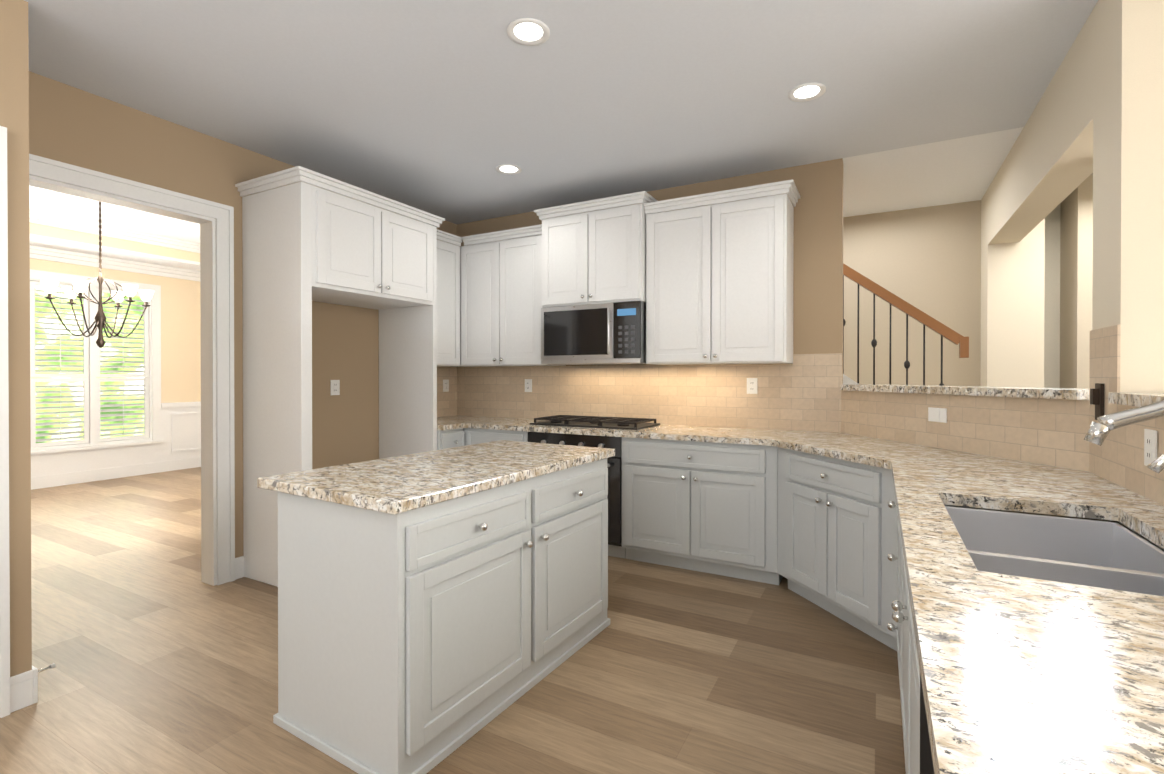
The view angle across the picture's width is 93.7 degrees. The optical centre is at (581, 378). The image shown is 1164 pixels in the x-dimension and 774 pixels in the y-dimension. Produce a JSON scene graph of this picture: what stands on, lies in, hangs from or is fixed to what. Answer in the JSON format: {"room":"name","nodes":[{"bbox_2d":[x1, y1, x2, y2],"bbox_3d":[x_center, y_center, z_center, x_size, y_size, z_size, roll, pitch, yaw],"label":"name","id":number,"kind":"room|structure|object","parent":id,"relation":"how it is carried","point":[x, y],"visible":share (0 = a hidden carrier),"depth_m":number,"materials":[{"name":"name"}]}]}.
{"room":"kitchen","nodes":[
{"label":"kitchen","id":0,"kind":"room"},
{"bbox_2d":[0,0,31,676],"bbox_3d":[-3.484,-0.088,0.597,0.800,2.770,3.985,0,0,29],"label":"wall","id":1,"kind":"structure","parent":0,"point":[14,80],"depth_m":2.13,"materials":[{"name":"beige paint"}]},
{"bbox_2d":[0,126,9,717],"bbox_3d":[-2.468,0.169,1.632,0.059,2.245,1.062,0,0,29],"label":"door frame","id":2,"kind":"structure","parent":1,"relation":"attached to","point":[4,575],"depth_m":2.08,"materials":[{"name":"white paint"}]},
{"bbox_2d":[10,666,37,706],"bbox_3d":[-2.463,1.220,2.323,0.674,0.135,0.028,0,0,29],"label":"baseboard","id":3,"kind":"structure","parent":1,"relation":"attached to","point":[23,689],"depth_m":2.14,"materials":[{"name":"white paint"}]},
{"bbox_2d":[38,663,54,672],"bbox_3d":[-2.250,1.218,2.267,0.028,0.027,0.088,0,0,29],"label":"doorstop","id":4,"kind":"object","parent":3,"relation":"attached to","point":[51,666],"visible":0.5,"depth_m":2.29,"materials":[{"name":"silver metal"}]},
{"bbox_2d":[30,258,200,402],"bbox_3d":[-6.549,-0.116,5.911,0.140,2.770,6.200,0,0,29],"label":"wall","id":5,"kind":"structure","parent":0,"point":[180,342],"depth_m":7.51,"materials":[{"name":"paint"}]},
{"bbox_2d":[30,269,163,461],"bbox_3d":[-6.205,-0.149,6.481,0.200,2.190,2.070,0,0,29],"label":"dining room window","id":6,"kind":"structure","parent":5,"relation":"in","point":[154,321],"depth_m":6.74,"materials":[{"name":"white paint"}]},
{"bbox_2d":[30,281,148,447],"bbox_3d":[-6.198,-0.164,6.477,0.059,1.912,1.782,0,0,29],"label":"window shutters","id":7,"kind":"object","parent":6,"relation":"attached to","point":[83,377],"visible":0.77,"depth_m":6.67,"materials":[{"name":"white paint"}]},
{"bbox_2d":[30,245,199,281],"bbox_3d":[-6.439,-1.436,5.856,0.100,0.129,5.980,0,0,29],"label":"crown molding","id":8,"kind":"structure","parent":5,"relation":"attached to","point":[54,255],"depth_m":6.83,"materials":[{"name":"white paint"}]},
{"bbox_2d":[29,71,456,557],"bbox_3d":[-2.022,-0.106,3.979,0.140,2.770,3.355,0,0,29],"label":"wall","id":9,"kind":"structure","parent":0,"point":[68,124],"depth_m":3.48,"materials":[{"name":"beige paint"}]},
{"bbox_2d":[29,154,234,585],"bbox_3d":[-2.549,0.101,3.011,0.188,2.365,1.110,0,0,29],"label":"door frame","id":10,"kind":"structure","parent":9,"relation":"attached to","point":[215,220],"depth_m":3.39,"materials":[{"name":"white paint"}]},
{"bbox_2d":[330,380,339,394],"bbox_3d":[-1.862,0.068,4.118,0.008,0.115,0.075,0,0,29],"label":"electrical outlet plate","id":11,"kind":"object","parent":9,"relation":"attached to","point":[334,384],"depth_m":4.12,"materials":[{"name":"white plastic"}]},
{"bbox_2d":[437,229,464,366],"bbox_3d":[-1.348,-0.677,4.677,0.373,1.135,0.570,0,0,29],"label":"upper cabinet","id":12,"kind":"object","parent":9,"relation":"attached to","point":[448,303],"visible":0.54,"depth_m":4.71,"materials":[{"name":"white paint"}]},
{"bbox_2d":[0,467,905,773],"bbox_3d":[-0.061,1.315,2.737,15.700,0.060,11.000,0,0,29],"label":"floor","id":13,"kind":"structure","parent":0,"point":[154,647],"depth_m":2.35,"materials":[{"name":"brown wood"}]},
{"bbox_2d":[235,166,444,586],"bbox_3d":[-1.631,0.019,3.861,0.657,2.520,1.220,0,0,29],"label":"enclosure","id":14,"kind":"object","parent":13,"relation":"on","point":[305,244],"visible":0.96,"depth_m":3.46,"materials":[{"name":"white paint"}]},
{"bbox_2d":[273,474,552,773],"bbox_3d":[-0.647,0.851,2.161,0.752,0.874,0.746,0,0,29],"label":"base cabinet","id":15,"kind":"object","parent":13,"relation":"on","point":[424,640],"depth_m":1.89,"materials":[{"name":"grey paint"}]},
{"bbox_2d":[257,440,614,514],"bbox_3d":[-0.525,0.392,2.468,0.843,0.038,1.468,0,0,29],"label":"countertop","id":16,"kind":"structure","parent":15,"relation":"on","point":[398,484],"depth_m":2.15,"materials":[{"name":"stone"}]},
{"bbox_2d":[437,428,464,449],"bbox_3d":[-1.280,0.839,4.483,0.669,0.874,0.280,0,0,29],"label":"base cabinet","id":17,"kind":"object","parent":13,"relation":"on","point":[451,438],"visible":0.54,"depth_m":4.32,"materials":[{"name":"grey paint"}]},
{"bbox_2d":[463,428,470,445],"bbox_3d":[-1.052,0.837,4.859,0.726,0.874,0.630,0,0,29],"label":"base cabinet","id":18,"kind":"object","parent":13,"relation":"on","point":[467,431],"depth_m":4.44,"materials":[{"name":"grey paint"}]},
{"bbox_2d":[471,428,527,444],"bbox_3d":[-0.531,0.839,4.577,0.575,0.874,0.630,0,0,29],"label":"base cabinet","id":19,"kind":"object","parent":13,"relation":"on","point":[478,436],"depth_m":4.31,"materials":[{"name":"grey paint"}]},
{"bbox_2d":[549,458,609,669],"bbox_3d":[-0.352,0.849,2.704,0.752,0.874,0.782,0,0,29],"label":"base cabinet","id":20,"kind":"object","parent":13,"relation":"on","point":[580,501],"depth_m":2.58,"materials":[{"name":"grey paint"}]},
{"bbox_2d":[622,437,782,584],"bbox_3d":[0.870,0.843,3.816,1.035,0.874,0.630,0,0,29],"label":"base cabinet","id":21,"kind":"object","parent":13,"relation":"on","point":[708,507],"depth_m":3.52,"materials":[{"name":"grey paint"}]},
{"bbox_2d":[528,432,625,558],"bbox_3d":[0.058,0.842,4.231,0.780,0.872,0.676,0,0,29],"label":"built-in oven","id":22,"kind":"object","parent":21,"relation":"in","point":[614,496],"visible":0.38,"depth_m":3.83,"materials":[{"name":"black metal"}]},
{"bbox_2d":[437,415,1163,773],"bbox_3d":[-1.027,0.399,1.101,4.342,0.038,7.211,0,0,29],"label":"countertop","id":23,"kind":"structure","parent":21,"relation":"on","point":[1021,675],"depth_m":0.84,"materials":[{"name":"stone"}]},
{"bbox_2d":[530,415,659,429],"bbox_3d":[0.101,0.338,4.277,0.910,0.049,0.470,0,0,29],"label":"cooktop","id":24,"kind":"object","parent":23,"relation":"in","point":[602,422],"visible":1,"depth_m":4.17,"materials":[{"name":"black metal"}]},
{"bbox_2d":[945,506,1163,596],"bbox_3d":[1.171,0.524,1.335,0.436,0.208,0.816,0,0,29],"label":"undermount sink","id":25,"kind":"object","parent":23,"relation":"in","point":[1104,554],"depth_m":1.60,"materials":[{"name":"silver metal"}]},
{"bbox_2d":[1084,400,1163,472],"bbox_3d":[1.326,0.200,1.225,0.283,0.358,0.151,0,0,29],"label":"faucet","id":26,"kind":"object","parent":23,"relation":"on","point":[1097,433],"visible":1,"depth_m":1.28,"materials":[{"name":"silver metal"}]},
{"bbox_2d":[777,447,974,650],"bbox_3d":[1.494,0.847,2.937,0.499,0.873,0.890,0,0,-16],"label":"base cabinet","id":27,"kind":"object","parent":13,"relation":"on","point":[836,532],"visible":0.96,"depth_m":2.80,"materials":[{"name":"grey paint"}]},
{"bbox_2d":[887,501,919,773],"bbox_3d":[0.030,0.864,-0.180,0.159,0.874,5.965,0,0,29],"label":"base cabinet","id":28,"kind":"object","parent":13,"relation":"on","point":[909,670],"visible":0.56,"depth_m":1.52,"materials":[{"name":"grey paint"}]},
{"bbox_2d":[920,675,933,773],"bbox_3d":[0.766,0.860,0.638,0.606,0.872,0.615,0,0,29],"label":"dishwasher","id":29,"kind":"object","parent":13,"relation":"on","point":[926,764],"depth_m":0.94,"materials":[{"name":"black metal"}]},
{"bbox_2d":[24,0,1097,270],"bbox_3d":[-2.466,-1.664,3.572,9.260,0.350,10.200,0,0,29],"label":"ceiling","id":30,"kind":"structure","parent":0,"point":[443,108],"depth_m":2.79,"materials":[{"name":"paint"}]},
{"bbox_2d":[40,201,153,347],"bbox_3d":[-4.371,-1.021,4.951,0.751,1.490,0.764,0,0,29],"label":"chandelier","id":31,"kind":"object","parent":30,"relation":"hanging from","point":[79,286],"visible":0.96,"depth_m":4.94,"materials":[{"name":"brown metal"}]},
{"bbox_2d":[29,211,199,264],"bbox_3d":[-5.960,-1.634,5.595,0.090,0.268,4.880,0,0,29],"label":"crown molding","id":32,"kind":"structure","parent":30,"relation":"attached to","point":[34,217],"depth_m":6.40,"materials":[{"name":"white paint"}]},
{"bbox_2d":[496,164,521,174],"bbox_3d":[-0.522,-1.488,3.885,0.182,0.006,0.182,0,0,20],"label":"recessed light","id":33,"kind":"object","parent":30,"relation":"in","point":[509,169],"depth_m":3.89,"materials":[{"name":"white paint"}]},
{"bbox_2d":[507,18,549,45],"bbox_3d":[-0.229,-1.480,2.333,0.182,0.006,0.182,0,0,20],"label":"recessed light","id":34,"kind":"object","parent":30,"relation":"in","point":[533,32],"depth_m":2.33,"materials":[{"name":"white paint"}]},
{"bbox_2d":[788,82,825,101],"bbox_3d":[1.165,-1.482,2.828,0.182,0.006,0.182,0,0,20],"label":"recessed light","id":35,"kind":"object","parent":30,"relation":"in","point":[807,91],"depth_m":2.82,"materials":[{"name":"white paint"}]},
{"bbox_2d":[457,158,842,429],"bbox_3d":[0.301,-0.109,4.559,3.390,2.770,0.120,0,0,29],"label":"wall","id":36,"kind":"structure","parent":0,"point":[818,274],"depth_m":3.79,"materials":[{"name":"beige paint"}]},
{"bbox_2d":[463,227,565,366],"bbox_3d":[-0.606,-0.657,4.779,0.875,1.093,0.348,0,0,29],"label":"upper cabinet","id":37,"kind":"object","parent":36,"relation":"attached to","point":[503,320],"depth_m":4.62,"materials":[{"name":"white paint"}]},
{"bbox_2d":[537,195,652,310],"bbox_3d":[0.144,-0.935,4.330,0.860,0.732,0.418,0,0,29],"label":"upper cabinet","id":38,"kind":"object","parent":36,"relation":"attached to","point":[593,257],"depth_m":4.13,"materials":[{"name":"white paint"}]},
{"bbox_2d":[541,301,645,364],"bbox_3d":[0.134,-0.339,4.314,0.850,0.448,0.462,0,0,29],"label":"microwave","id":39,"kind":"object","parent":38,"relation":"attached to","point":[603,334],"visible":0.98,"depth_m":4.12,"materials":[{"name":"silver metal"}]},
{"bbox_2d":[645,183,796,364],"bbox_3d":[0.974,-0.670,3.921,0.980,1.127,0.348,0,0,29],"label":"upper cabinet","id":40,"kind":"object","parent":36,"relation":"attached to","point":[709,283],"depth_m":3.74,"materials":[{"name":"white paint"}]},
{"bbox_2d":[437,325,1163,504],"bbox_3d":[-1.024,0.097,1.103,4.360,0.566,7.220,0,0,29],"label":"tile backsplash","id":41,"kind":"structure","parent":36,"relation":"attached to","point":[802,392],"depth_m":3.75,"materials":[{"name":"beige tile"}]},
{"bbox_2d":[443,380,448,391],"bbox_3d":[-1.286,0.068,5.159,0.008,0.115,0.075,0,0,29],"label":"electrical outlet plate","id":42,"kind":"object","parent":41,"relation":"attached to","point":[445,382],"depth_m":5.16,"materials":[{"name":"white plastic"}]},
{"bbox_2d":[525,379,531,391],"bbox_3d":[-0.483,0.064,4.900,0.075,0.115,0.008,0,0,29],"label":"electrical outlet plate","id":43,"kind":"object","parent":41,"relation":"attached to","point":[528,382],"depth_m":4.89,"materials":[{"name":"white plastic"}]},
{"bbox_2d":[747,378,756,393],"bbox_3d":[1.236,0.054,3.966,0.075,0.115,0.008,0,0,29],"label":"electrical outlet plate","id":44,"kind":"object","parent":41,"relation":"attached to","point":[751,382],"depth_m":3.96,"materials":[{"name":"white plastic"}]},
{"bbox_2d":[928,407,946,422],"bbox_3d":[1.895,0.194,2.911,0.009,0.075,0.115,0,0,-11],"label":"electrical outlet plate","id":45,"kind":"object","parent":41,"relation":"attached to","point":[934,414],"depth_m":2.90,"materials":[{"name":"white plastic"}]},
{"bbox_2d":[1090,383,1103,419],"bbox_3d":[1.959,0.089,2.077,0.029,0.140,0.060,0,0,29],"label":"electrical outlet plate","id":46,"kind":"object","parent":41,"relation":"attached to","point":[1097,401],"depth_m":2.06,"materials":[{"name":"plastic"}]},
{"bbox_2d":[1144,429,1156,465],"bbox_3d":[1.757,0.216,1.687,0.008,0.115,0.075,0,0,29],"label":"electrical outlet plate","id":47,"kind":"object","parent":41,"relation":"attached to","point":[1150,436],"depth_m":1.68,"materials":[{"name":"white plastic"}]},
{"bbox_2d":[843,374,857,383],"bbox_3d":[2.468,0.426,4.697,1.430,1.698,0.623,0,0,29],"label":"wall","id":48,"kind":"structure","parent":0,"point":[847,380],"depth_m":4.49,"materials":[{"name":"beige paint"}]},
{"bbox_2d":[843,263,968,385],"bbox_3d":[2.329,-0.406,4.502,1.412,1.888,0.068,0,0,29],"label":"stair railing","id":49,"kind":"object","parent":48,"relation":"on","point":[922,317],"visible":0.46,"depth_m":4.36,"materials":[{"name":"brown wood"}]},
{"bbox_2d":[843,200,980,385],"bbox_3d":[1.395,-0.115,5.705,4.500,2.770,0.120,0,0,29],"label":"wall","id":50,"kind":"structure","parent":0,"point":[926,260],"depth_m":4.80,"materials":[{"name":"paint"}]},
{"bbox_2d":[846,390,1090,519],"bbox_3d":[1.963,0.684,2.958,0.120,1.200,1.535,0,0,-11],"label":"wall","id":51,"kind":"structure","parent":0,"point":[1016,511],"depth_m":2.46,"materials":[{"name":"beige tile"}]},
{"bbox_2d":[980,175,1092,388],"bbox_3d":[4.749,-0.105,3.770,3.240,2.770,0.560,0,0,29],"label":"wall","id":52,"kind":"structure","parent":0,"point":[1036,302],"depth_m":4.22,"materials":[{"name":"beige paint"}]},
{"bbox_2d":[988,8,1093,244],"bbox_3d":[2.707,-1.267,3.189,0.200,0.440,2.400,0,0,29],"label":"header beam","id":53,"kind":"structure","parent":0,"point":[1045,169],"depth_m":2.84,"materials":[{"name":"beige paint"}]},
{"bbox_2d":[1091,0,1163,522],"bbox_3d":[2.109,-0.096,1.989,0.300,2.770,0.290,0,0,29],"label":"wall","id":54,"kind":"structure","parent":0,"point":[1128,195],"depth_m":1.92,"materials":[{"name":"beige paint"}]},
{"bbox_2d":[1119,489,1163,550],"bbox_3d":[0.591,0.703,-0.613,0.120,1.200,5.740,0,0,29],"label":"wall","id":55,"kind":"structure","parent":0,"point":[1154,544],"depth_m":1.77,"materials":[{"name":"beige tile"}]},
{"bbox_2d":[840,384,1163,406],"bbox_3d":[0.657,0.077,0.299,1.318,0.038,7.412,0,0,29],"label":"raised bar","id":56,"kind":"object","parent":55,"relation":"on","point":[1137,399],"visible":0.94,"depth_m":2.53,"materials":[{"name":"stone"}]},
{"bbox_3d":[-4.391,-0.110,4.751,4.760,2.770,6.220,0,0,29],"label":"wall","id":57,"kind":"structure","parent":0,"visible":0},
{"bbox_2d":[31,402,200,489],"bbox_3d":[-6.467,0.804,5.883,0.035,0.930,5.980,0,0,29],"label":"wainscoting","id":58,"kind":"structure","parent":57,"relation":"attached to","point":[180,449],"depth_m":7.08,"materials":[{"name":"white paint"}]}
]}

